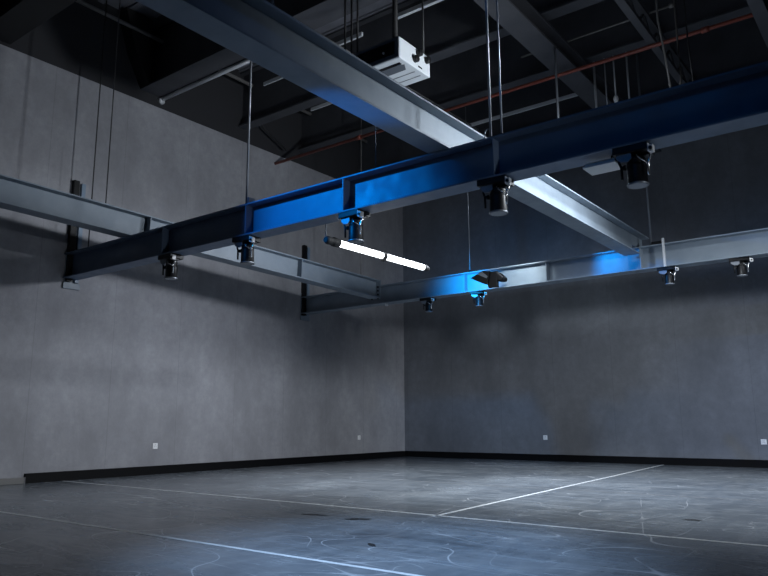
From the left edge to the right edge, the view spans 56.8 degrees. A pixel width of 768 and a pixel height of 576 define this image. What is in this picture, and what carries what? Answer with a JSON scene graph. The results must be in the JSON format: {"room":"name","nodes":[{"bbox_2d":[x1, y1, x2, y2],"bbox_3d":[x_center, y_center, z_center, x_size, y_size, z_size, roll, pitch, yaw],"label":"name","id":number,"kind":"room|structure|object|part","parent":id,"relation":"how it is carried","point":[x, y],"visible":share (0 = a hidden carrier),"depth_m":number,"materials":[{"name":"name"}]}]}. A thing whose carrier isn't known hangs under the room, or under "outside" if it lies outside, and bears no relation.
{"room":"studio","nodes":[
{"label":"studio","id":0,"kind":"room"},
{"bbox_2d":[0,0,404,478],"bbox_3d":[-5.531,-1.245,9.616,0.250,7.650,19.990,-8,-13,36],"label":"wall","id":1,"kind":"structure","parent":0,"point":[217,362],"depth_m":11.71,"materials":[{"name":"grey concrete"}]},
{"bbox_2d":[62,180,85,289],"bbox_3d":[-4.576,-0.791,10.537,0.070,1.640,0.260,-8,-13,36],"label":"wall post","id":2,"kind":"object","parent":1,"relation":"attached to","point":[68,283],"visible":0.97,"depth_m":10.46,"materials":[{"name":"black metal"}]},
{"bbox_3d":[-4.596,-0.252,10.454,0.012,0.550,0.220,-8,-13,36],"label":"seat plate","id":3,"kind":"part","parent":2,"relation":"part of","materials":[{"name":"grey paint"}]},
{"bbox_2d":[152,443,157,448],"bbox_3d":[-3.619,2.499,11.228,0.012,0.090,0.090,-8,-13,36],"label":"wall socket","id":4,"kind":"object","parent":1,"relation":"attached to","point":[155,445],"visible":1,"depth_m":11.23,"materials":[{"name":"white plastic"}]},
{"bbox_2d":[158,59,249,104],"bbox_3d":[-2.627,-3.353,11.221,2.950,0.120,0.120,-8,-13,36],"label":"pipe","id":5,"kind":"object","parent":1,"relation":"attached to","point":[161,100],"visible":0.84,"depth_m":11.39,"materials":[{"name":"silver metal"}]},
{"bbox_2d":[24,451,404,483],"bbox_3d":[-2.174,3.205,13.014,0.025,0.130,8.820,-8,-13,36],"label":"baseboard","id":6,"kind":"structure","parent":1,"relation":"attached to","point":[178,468],"depth_m":11.68,"materials":[{"name":"black"}]},
{"bbox_2d":[300,245,309,320],"bbox_3d":[-1.584,-0.102,14.408,0.070,1.540,0.260,-8,-13,36],"label":"wall post","id":7,"kind":"object","parent":1,"relation":"attached to","point":[305,288],"visible":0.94,"depth_m":14.32,"materials":[{"name":"black metal"}]},
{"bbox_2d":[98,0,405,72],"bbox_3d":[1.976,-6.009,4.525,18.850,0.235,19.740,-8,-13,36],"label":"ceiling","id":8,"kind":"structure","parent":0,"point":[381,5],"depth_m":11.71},
{"bbox_2d":[0,0,76,43],"bbox_3d":[2.046,-5.224,4.467,18.850,1.300,0.420,-8,-13,36],"label":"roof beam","id":9,"kind":"structure","parent":8,"relation":"attached to","point":[18,18],"depth_m":9.44,"materials":[{"name":"black metal"}]},
{"bbox_2d":[88,0,106,246],"bbox_3d":[-4.269,-2.611,10.604,0.017,4.210,0.017,-8,-13,36],"label":"wire","id":10,"kind":"object","parent":8,"relation":"hanging from","point":[106,0],"visible":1,"depth_m":10.61,"materials":[{"name":"black metal"}]},
{"bbox_2d":[105,0,120,202],"bbox_3d":[-3.662,-2.973,9.670,0.015,3.850,0.015,-8,-13,36],"label":"wire","id":11,"kind":"object","parent":8,"relation":"hanging from","point":[120,0],"visible":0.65,"depth_m":9.58,"materials":[{"name":"black metal"}]},
{"bbox_2d":[245,61,251,203],"bbox_3d":[-1.603,-2.998,8.612,0.090,4.210,0.090,-8,-13,36],"label":"rod","id":12,"kind":"object","parent":8,"relation":"hanging from","point":[250,79],"visible":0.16,"depth_m":8.38,"materials":[{"name":"silver metal"}]},
{"bbox_2d":[62,61,767,279],"bbox_3d":[0.898,-1.158,6.336,13.838,0.470,0.230,-8,-13,36],"label":"steel beam","id":13,"kind":"structure","parent":12,"relation":"hanging from","point":[734,100],"depth_m":6.35,"materials":[{"name":"blue metal"}]},
{"bbox_2d":[158,253,183,279],"bbox_3d":[-2.675,-0.266,8.900,0.310,0.305,0.209,-8,-13,36],"label":"spotlight","id":14,"kind":"object","parent":13,"relation":"attached to","point":[171,269],"visible":1,"depth_m":8.86,"materials":[{"name":"black metal"}]},
{"bbox_2d":[232,235,260,264],"bbox_3d":[-1.558,-0.427,8.067,0.310,0.305,0.209,-7,-12,31],"label":"spotlight","id":15,"kind":"object","parent":13,"relation":"attached to","point":[246,243],"visible":1,"depth_m":8.03,"materials":[{"name":"black metal"}]},
{"bbox_2d":[338,209,369,243],"bbox_3d":[-0.290,-0.612,7.117,0.310,0.305,0.209,-9,-14,40],"label":"spotlight","id":16,"kind":"object","parent":13,"relation":"attached to","point":[355,217],"visible":1,"depth_m":7.08,"materials":[{"name":"black metal"}]},
{"bbox_3d":[-0.225,-0.732,7.007,0.041,0.070,0.080,-9,-14,40],"label":"clamp plate","id":17,"kind":"part","parent":16,"relation":"part of","materials":[{"name":"white metal"}]},
{"bbox_3d":[-0.223,-0.623,7.028,0.051,0.184,0.027,-1,-11,3],"label":"yoke arm","id":18,"kind":"part","parent":16,"relation":"part of","materials":[{"name":"silver metal"}]},
{"bbox_2d":[375,126,375,167],"bbox_3d":[-0.084,-1.669,7.191,0.008,1.060,0.008,-8,-13,36],"label":"wire","id":19,"kind":"object","parent":13,"relation":"attached to","point":[375,126],"visible":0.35,"depth_m":7.14,"materials":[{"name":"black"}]},
{"bbox_2d":[323,224,429,270],"bbox_3d":[-0.029,-0.432,8.279,0.104,0.230,1.923,-9,-13,37],"label":"tube light","id":20,"kind":"object","parent":13,"relation":"hanging from","point":[333,241],"visible":1,"depth_m":8.09,"materials":[{"name":"white plastic"}]},
{"bbox_2d":[477,175,513,215],"bbox_3d":[0.986,-0.796,6.164,0.310,0.305,0.209,-7,-13,34],"label":"spotlight","id":21,"kind":"object","parent":13,"relation":"attached to","point":[496,185],"visible":1,"depth_m":6.12,"materials":[{"name":"black metal"}]},
{"bbox_3d":[0.874,-0.781,6.210,0.027,0.184,0.051,3,-11,-18],"label":"yoke arm","id":22,"kind":"part","parent":21,"relation":"part of","materials":[{"name":"black metal"}]},
{"bbox_3d":[1.063,-0.806,6.083,0.051,0.184,0.027,0,-11,-3],"label":"yoke arm","id":23,"kind":"part","parent":21,"relation":"part of","materials":[{"name":"silver metal"}]},
{"bbox_3d":[1.066,-0.915,6.062,0.041,0.070,0.080,-7,-13,34],"label":"clamp plate","id":24,"kind":"part","parent":21,"relation":"part of","materials":[{"name":"white metal"}]},
{"bbox_2d":[582,156,619,175],"bbox_3d":[1.769,-0.999,5.735,0.265,0.077,0.210,-8,-13,36],"label":"panel light","id":25,"kind":"object","parent":13,"relation":"attached to","point":[607,165],"visible":0.77,"depth_m":5.70,"materials":[{"name":"white metal"}]},
{"bbox_2d":[612,141,654,188],"bbox_3d":[1.940,-0.935,5.451,0.310,0.305,0.209,-8,-13,36],"label":"spotlight","id":26,"kind":"object","parent":13,"relation":"attached to","point":[635,154],"visible":1,"depth_m":5.41,"materials":[{"name":"black metal"}]},
{"bbox_3d":[1.830,-0.919,5.503,0.027,0.184,0.051,3,-11,-15],"label":"yoke arm","id":27,"kind":"part","parent":26,"relation":"part of","materials":[{"name":"black metal"}]},
{"bbox_3d":[2.012,-0.945,5.367,0.051,0.184,0.027,0,-11,0],"label":"yoke arm","id":28,"kind":"part","parent":26,"relation":"part of","materials":[{"name":"silver metal"}]},
{"bbox_3d":[2.013,-1.054,5.346,0.041,0.070,0.080,-8,-13,36],"label":"clamp plate","id":29,"kind":"part","parent":26,"relation":"part of","materials":[{"name":"white metal"}]},
{"bbox_2d":[118,0,379,96],"bbox_3d":[3.428,-4.973,6.268,18.850,1.180,0.925,-8,-13,36],"label":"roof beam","id":30,"kind":"structure","parent":8,"relation":"attached to","point":[185,57],"depth_m":11.51,"materials":[{"name":"metal"}]},
{"bbox_2d":[76,0,366,142],"bbox_3d":[-3.203,-4.019,12.639,0.064,0.062,12.740,-8,-13,36],"label":"conduit pipe","id":31,"kind":"object","parent":30,"relation":"attached to","point":[81,2],"visible":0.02,"depth_m":11.53,"materials":[{"name":"grey metal"}]},
{"bbox_2d":[392,0,397,37],"bbox_3d":[0.127,-3.644,8.395,0.059,1.535,0.059,-3,-11,14],"label":"pole","id":32,"kind":"object","parent":30,"relation":"hanging from","point":[394,2],"visible":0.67,"depth_m":8.28,"materials":[{"name":"black metal"}]},
{"bbox_2d":[353,36,430,85],"bbox_3d":[0.003,-2.676,8.656,1.010,0.271,0.662,-8,-13,36],"label":"projector","id":33,"kind":"object","parent":32,"relation":"hanging from","point":[395,57],"visible":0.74,"depth_m":8.36,"materials":[{"name":"paint"}]},
{"bbox_2d":[344,0,345,49],"bbox_3d":[-0.485,-3.399,8.874,0.024,1.235,0.024,6,-12,-30],"label":"cable","id":34,"kind":"object","parent":33,"relation":"attached to","point":[344,0],"visible":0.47,"depth_m":8.84,"materials":[{"name":"black metal"}]},
{"bbox_2d":[350,0,352,53],"bbox_3d":[-0.401,-3.411,8.812,0.024,1.235,0.024,6,-12,-30],"label":"cable","id":35,"kind":"object","parent":33,"relation":"attached to","point":[351,43],"visible":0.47,"depth_m":8.76,"materials":[{"name":"black metal"}]},
{"bbox_2d":[356,0,358,52],"bbox_3d":[-0.326,-3.422,8.755,0.024,1.235,0.024,6,-12,-30],"label":"cable","id":36,"kind":"object","parent":33,"relation":"attached to","point":[357,28],"visible":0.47,"depth_m":8.70,"materials":[{"name":"black metal"}]},
{"bbox_3d":[-0.208,-2.721,8.428,0.945,0.253,0.012,-8,-13,36],"label":"panel","id":37,"kind":"part","parent":33,"relation":"part of","materials":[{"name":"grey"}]},
{"bbox_2d":[382,64,405,75],"bbox_3d":[-0.041,-2.563,8.549,0.760,0.003,0.150,-8,-13,36],"label":"vent","id":38,"kind":"object","parent":33,"relation":"attached to","point":[393,70],"depth_m":8.41,"materials":[{"name":"grey plastic"}]},
{"bbox_3d":[0.381,-2.703,8.363,0.055,0.084,0.084,-8,-13,36],"label":"knob","id":39,"kind":"part","parent":33,"relation":"part of","materials":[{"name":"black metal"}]},
{"bbox_3d":[0.426,-2.795,8.441,0.055,0.084,0.084,-8,-13,36],"label":"knob","id":40,"kind":"part","parent":33,"relation":"part of","materials":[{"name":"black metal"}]},
{"bbox_2d":[422,0,423,53],"bbox_3d":[0.477,-3.668,8.818,0.024,1.735,0.024,6,-12,-30],"label":"cable","id":41,"kind":"object","parent":33,"relation":"attached to","point":[422,0],"visible":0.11,"depth_m":8.72,"materials":[{"name":"black metal"}]},
{"bbox_3d":[0.532,-2.755,8.576,0.055,0.084,0.084,-8,-13,36],"label":"knob","id":42,"kind":"part","parent":33,"relation":"part of","materials":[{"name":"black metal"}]},
{"bbox_2d":[473,0,661,152],"bbox_3d":[1.121,-3.774,8.608,0.340,0.290,13.740,-8,-13,36],"label":"girder","id":43,"kind":"object","parent":30,"relation":"attached to","point":[519,18],"visible":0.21,"depth_m":10.10,"materials":[{"name":"metal"}]},
{"bbox_2d":[553,47,558,117],"bbox_3d":[2.400,-2.518,9.814,0.033,1.755,0.033,6,-12,-30],"label":"rod","id":44,"kind":"object","parent":43,"relation":"hanging from","point":[554,48],"visible":0.65,"depth_m":9.86,"materials":[{"name":"silver metal"}]},
{"bbox_2d":[521,3,672,57],"bbox_3d":[2.996,-3.678,10.219,2.265,0.060,0.070,-8,-13,36],"label":"pipe","id":45,"kind":"object","parent":43,"relation":"attached to","point":[670,5],"visible":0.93,"depth_m":10.07,"materials":[{"name":"grey metal"}]},
{"bbox_2d":[614,0,695,84],"bbox_3d":[3.355,-3.611,9.379,0.100,0.335,8.700,-8,-13,36],"label":"truss","id":46,"kind":"object","parent":30,"relation":"attached to","point":[630,8],"visible":0.54,"depth_m":9.80,"materials":[{"name":"metal"}]},
{"bbox_2d":[746,0,767,47],"bbox_3d":[3.267,-3.913,6.973,0.155,0.640,13.740,-8,-13,36],"label":"girder","id":47,"kind":"object","parent":30,"relation":"attached to","point":[758,8],"visible":1,"depth_m":8.60,"materials":[{"name":"metal"}]},
{"bbox_2d":[274,8,767,164],"bbox_3d":[2.945,-3.220,10.327,12.850,0.079,0.081,-8,-13,36],"label":"pipe","id":48,"kind":"object","parent":47,"relation":"attached to","point":[708,28],"visible":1,"depth_m":10.47,"materials":[{"name":"red metal"}]},
{"bbox_2d":[238,0,603,129],"bbox_3d":[4.795,-4.666,8.038,18.850,1.100,0.220,-8,-13,36],"label":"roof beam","id":49,"kind":"structure","parent":8,"relation":"attached to","point":[451,27],"depth_m":11.28,"materials":[{"name":"metal"}]},
{"bbox_2d":[246,87,285,150],"bbox_3d":[-2.289,-3.301,13.908,0.060,0.960,1.074,-8,-13,36],"label":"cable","id":50,"kind":"object","parent":49,"relation":"hanging from","point":[263,127],"visible":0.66,"depth_m":13.92,"materials":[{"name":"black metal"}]},
{"bbox_2d":[314,30,478,129],"bbox_3d":[0.154,-3.412,11.565,0.024,0.023,5.301,-9,-14,38],"label":"conduit","id":51,"kind":"object","parent":49,"relation":"attached to","point":[314,30],"visible":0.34,"depth_m":12.38,"materials":[{"name":"grey metal"}]},
{"bbox_2d":[336,32,362,45],"bbox_3d":[-0.580,-3.650,10.502,0.670,0.060,0.035,-8,-13,36],"label":"ceiling strip","id":52,"kind":"object","parent":51,"relation":"attached to","point":[341,42],"visible":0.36,"depth_m":10.44,"materials":[{"name":"silver metal"}]},
{"bbox_2d":[466,93,577,126],"bbox_3d":[2.312,-3.178,12.918,2.550,0.060,0.030,-8,-13,36],"label":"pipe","id":53,"kind":"object","parent":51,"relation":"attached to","point":[572,95],"visible":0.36,"depth_m":12.74,"materials":[{"name":"silver metal"}]},
{"bbox_2d":[484,0,491,137],"bbox_3d":[0.940,-3.367,6.712,0.093,4.210,0.093,1,-11,-8],"label":"rod","id":54,"kind":"object","parent":8,"relation":"hanging from","point":[486,3],"visible":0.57,"depth_m":6.43,"materials":[{"name":"silver metal"}]},
{"bbox_2d":[496,0,502,133],"bbox_3d":[1.031,-3.380,6.644,0.090,4.210,0.090,-8,-13,36],"label":"rod","id":55,"kind":"object","parent":8,"relation":"hanging from","point":[496,0],"visible":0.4,"depth_m":6.38,"materials":[{"name":"silver metal"}]},
{"bbox_2d":[298,0,751,152],"bbox_3d":[5.776,-4.437,9.306,18.850,1.050,0.240,-8,-13,36],"label":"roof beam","id":56,"kind":"structure","parent":8,"relation":"attached to","point":[460,78],"depth_m":11.87,"materials":[{"name":"metal"}]},
{"bbox_2d":[465,107,470,271],"bbox_3d":[1.457,-1.737,12.362,0.090,3.030,0.090,-8,-13,36],"label":"rod","id":57,"kind":"object","parent":56,"relation":"hanging from","point":[465,107],"visible":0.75,"depth_m":12.23,"materials":[{"name":"silver metal"}]},
{"bbox_2d":[301,228,767,314],"bbox_3d":[3.901,-0.445,10.216,13.838,0.465,0.255,-8,-13,36],"label":"steel beam","id":58,"kind":"structure","parent":57,"relation":"hanging from","point":[753,244],"depth_m":10.95,"materials":[{"name":"metal"}]},
{"bbox_2d":[420,297,435,312],"bbox_3d":[0.783,0.299,12.478,0.289,0.244,0.167,-8,-13,36],"label":"spotlight","id":59,"kind":"object","parent":58,"relation":"attached to","point":[429,300],"visible":1,"depth_m":12.45,"materials":[{"name":"black metal"}]},
{"bbox_2d":[470,291,486,306],"bbox_3d":[1.594,0.183,11.876,0.289,0.244,0.167,-4,-11,20],"label":"spotlight","id":60,"kind":"object","parent":58,"relation":"attached to","point":[479,299],"visible":1,"depth_m":11.84,"materials":[{"name":"black metal"}]},
{"bbox_2d":[471,271,506,287],"bbox_3d":[1.741,-0.110,11.396,0.555,0.276,0.468,-8,-13,36],"label":"floodlight","id":61,"kind":"object","parent":58,"relation":"attached to","point":[492,279],"visible":1,"depth_m":11.20,"materials":[{"name":"black metal"}]},
{"bbox_2d":[657,266,678,284],"bbox_3d":[4.037,-0.172,10.046,0.289,0.244,0.167,-8,-13,36],"label":"spotlight","id":62,"kind":"object","parent":58,"relation":"attached to","point":[668,271],"visible":1,"depth_m":10.02,"materials":[{"name":"black metal"}]},
{"bbox_2d":[729,256,752,276],"bbox_3d":[4.781,-0.280,9.492,0.289,0.244,0.167,-6,-12,28],"label":"spotlight","id":63,"kind":"object","parent":58,"relation":"attached to","point":[740,262],"visible":1,"depth_m":9.46,"materials":[{"name":"black metal"}]},
{"bbox_2d":[592,62,597,107],"bbox_3d":[3.292,-2.746,10.994,0.037,1.632,0.037,6,-12,-30],"label":"hanging rod","id":64,"kind":"object","parent":56,"relation":"hanging from","point":[594,74],"visible":0.27,"depth_m":11.05,"materials":[{"name":"silver metal"}]},
{"bbox_2d":[604,58,607,104],"bbox_3d":[3.427,-2.766,10.893,0.018,1.632,0.018,6,-12,-30],"label":"rod","id":65,"kind":"object","parent":56,"relation":"hanging from","point":[604,58],"visible":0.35,"depth_m":10.96,"materials":[{"name":"silver metal"}]},
{"bbox_2d":[613,60,618,102],"bbox_3d":[3.537,-3.205,10.889,0.080,0.772,0.080,-8,-13,36],"label":"rod","id":66,"kind":"object","parent":56,"relation":"hanging from","point":[615,98],"visible":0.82,"depth_m":10.85,"materials":[{"name":"silver metal"}]},
{"bbox_3d":[3.538,-2.884,10.829,0.080,0.120,0.080,-8,-13,36],"label":"knob","id":67,"kind":"part","parent":66,"relation":"part of","materials":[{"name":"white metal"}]},
{"bbox_2d":[625,56,629,98],"bbox_3d":[3.698,-2.805,10.690,0.026,1.632,0.026,6,-12,-30],"label":"rod","id":68,"kind":"object","parent":56,"relation":"hanging from","point":[626,56],"visible":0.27,"depth_m":10.75,"materials":[{"name":"silver metal"}]},
{"bbox_2d":[636,54,651,244],"bbox_3d":[3.875,-2.082,10.586,0.090,3.030,0.090,-8,-13,36],"label":"rod","id":69,"kind":"object","parent":56,"relation":"hanging from","point":[637,64],"visible":0.48,"depth_m":10.44,"materials":[{"name":"silver metal"}]},
{"bbox_2d":[355,17,767,173],"bbox_3d":[6.903,-4.169,10.762,18.850,1.050,0.220,-8,-13,36],"label":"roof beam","id":70,"kind":"structure","parent":8,"relation":"attached to","point":[737,45],"depth_m":12.76,"materials":[{"name":"metal"}]},
{"bbox_2d":[655,0,670,87],"bbox_3d":[3.627,-3.733,9.315,0.149,2.552,0.038,3,-11,-17],"label":"hanging cable","id":71,"kind":"object","parent":8,"relation":"hanging from","point":[656,4],"visible":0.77,"depth_m":9.19,"materials":[{"name":"grey plastic"}]},
{"bbox_2d":[673,0,681,84],"bbox_3d":[3.709,-3.631,9.108,0.062,2.830,0.026,-8,-13,36],"label":"hanging cable","id":72,"kind":"object","parent":8,"relation":"hanging from","point":[676,29],"visible":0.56,"depth_m":9.01,"materials":[{"name":"grey plastic"}]},
{"bbox_2d":[683,0,693,80],"bbox_3d":[3.851,-3.654,9.068,0.049,2.800,0.020,-8,-13,36],"label":"hanging cable","id":73,"kind":"object","parent":8,"relation":"hanging from","point":[683,0],"visible":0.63,"depth_m":8.97,"materials":[{"name":"black metal"}]},
{"bbox_2d":[263,76,282,85],"bbox_3d":[-1.730,-3.434,11.621,0.680,0.060,0.022,-8,-13,36],"label":"ceiling strip","id":74,"kind":"object","parent":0,"point":[277,78],"visible":0.64,"depth_m":11.69,"materials":[{"name":"silver metal"}]},
{"bbox_2d":[311,102,331,110],"bbox_3d":[-1.043,-3.255,12.590,0.680,0.060,0.022,-8,-13,36],"label":"ceiling strip","id":75,"kind":"object","parent":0,"point":[325,103],"visible":0.64,"depth_m":12.64,"materials":[{"name":"silver metal"}]},
{"bbox_2d":[0,457,767,575],"bbox_3d":[1.981,1.531,3.321,19.150,0.202,20.040,-8,-13,36],"label":"floor","id":76,"kind":"structure","parent":0,"point":[418,544],"depth_m":5.78,"materials":[{"name":"black concrete"}]},
{"bbox_2d":[0,477,25,484],"bbox_3d":[-5.235,2.492,9.033,0.052,0.087,1.315,-8,-13,36],"label":"baseboard","id":77,"kind":"structure","parent":76,"relation":"on","point":[20,480],"depth_m":9.40,"materials":[{"name":"grey"}]},
{"bbox_2d":[0,511,422,575],"bbox_3d":[0.062,1.532,3.822,14.800,0.001,0.038,-8,-13,37],"label":"tape","id":78,"kind":"object","parent":76,"relation":"on","point":[363,567],"visible":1,"depth_m":4.56,"materials":[{"name":"white plastic"}]},
{"bbox_2d":[66,481,767,546],"bbox_3d":[1.325,1.833,5.454,14.802,0.001,0.038,-9,-13,37],"label":"tape","id":79,"kind":"object","parent":76,"relation":"on","point":[66,481],"visible":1,"depth_m":5.86,"materials":[{"name":"white plastic"}]},
{"bbox_2d":[224,470,757,500],"bbox_3d":[3.050,2.243,7.674,14.790,0.001,0.012,-8,-13,36],"label":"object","id":80,"kind":"structure","parent":76,"relation":"on","point":[224,470],"depth_m":8.65,"materials":[{"name":"grey"}]},
{"bbox_2d":[433,465,660,516],"bbox_3d":[2.753,2.588,9.506,0.034,0.001,8.416,-7,-13,33],"label":"tape","id":81,"kind":"object","parent":76,"relation":"on","point":[659,465],"visible":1,"depth_m":7.83,"materials":[{"name":"white plastic"}]},
{"bbox_2d":[398,0,442,18],"bbox_3d":[0.611,-3.834,9.551,1.200,0.060,0.050,-8,-13,36],"label":"ceiling strip","id":82,"kind":"object","parent":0,"point":[428,3],"visible":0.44,"depth_m":9.65,"materials":[{"name":"silver metal"}]},
{"bbox_2d":[403,124,767,459],"bbox_3d":[8.046,-0.922,11.661,18.850,7.650,0.250,-8,-13,36],"label":"wall","id":83,"kind":"structure","parent":0,"point":[631,365],"depth_m":14.04,"materials":[{"name":"grey concrete"}]},
{"bbox_2d":[405,451,767,467],"bbox_3d":[7.989,2.752,10.851,18.825,0.130,0.025,-8,-13,36],"label":"baseboard","id":84,"kind":"structure","parent":83,"relation":"attached to","point":[468,455],"depth_m":13.68,"materials":[{"name":"black"}]},
{"bbox_2d":[761,439,766,444],"bbox_3d":[6.458,2.617,12.070,0.090,0.090,0.012,-8,-13,36],"label":"wall socket","id":85,"kind":"object","parent":83,"relation":"attached to","point":[763,441],"visible":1,"depth_m":12.06,"materials":[{"name":"white plastic"}]},
{"bbox_3d":[-0.785,-3.815,5.299,0.090,3.837,0.090,-8,-13,36],"label":"rod","id":86,"kind":"object","parent":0,"visible":0},
{"bbox_2d":[135,0,648,255],"bbox_3d":[0.617,-1.399,6.698,0.230,0.504,10.429,-9,-14,38],"label":"steel beam","id":87,"kind":"structure","parent":86,"relation":"hanging from","point":[260,32],"depth_m":5.61,"materials":[{"name":"grey metal"}]},
{"bbox_3d":[-0.430,-2.181,13.336,0.090,4.080,0.090,-8,-13,36],"label":"rod","id":88,"kind":"object","parent":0,"visible":0},
{"bbox_2d":[0,174,380,299],"bbox_3d":[-3.197,-0.778,9.766,0.238,0.755,9.212,-10,-14,41],"label":"steel beam","id":89,"kind":"structure","parent":88,"relation":"hanging from","point":[17,195],"depth_m":9.52,"materials":[{"name":"grey metal"}]},
{"bbox_3d":[-0.151,0.035,13.110,0.238,0.343,0.029,-10,-14,41],"label":"plate","id":90,"kind":"part","parent":89,"relation":"part of","materials":[{"name":"grey paint"}]}
]}

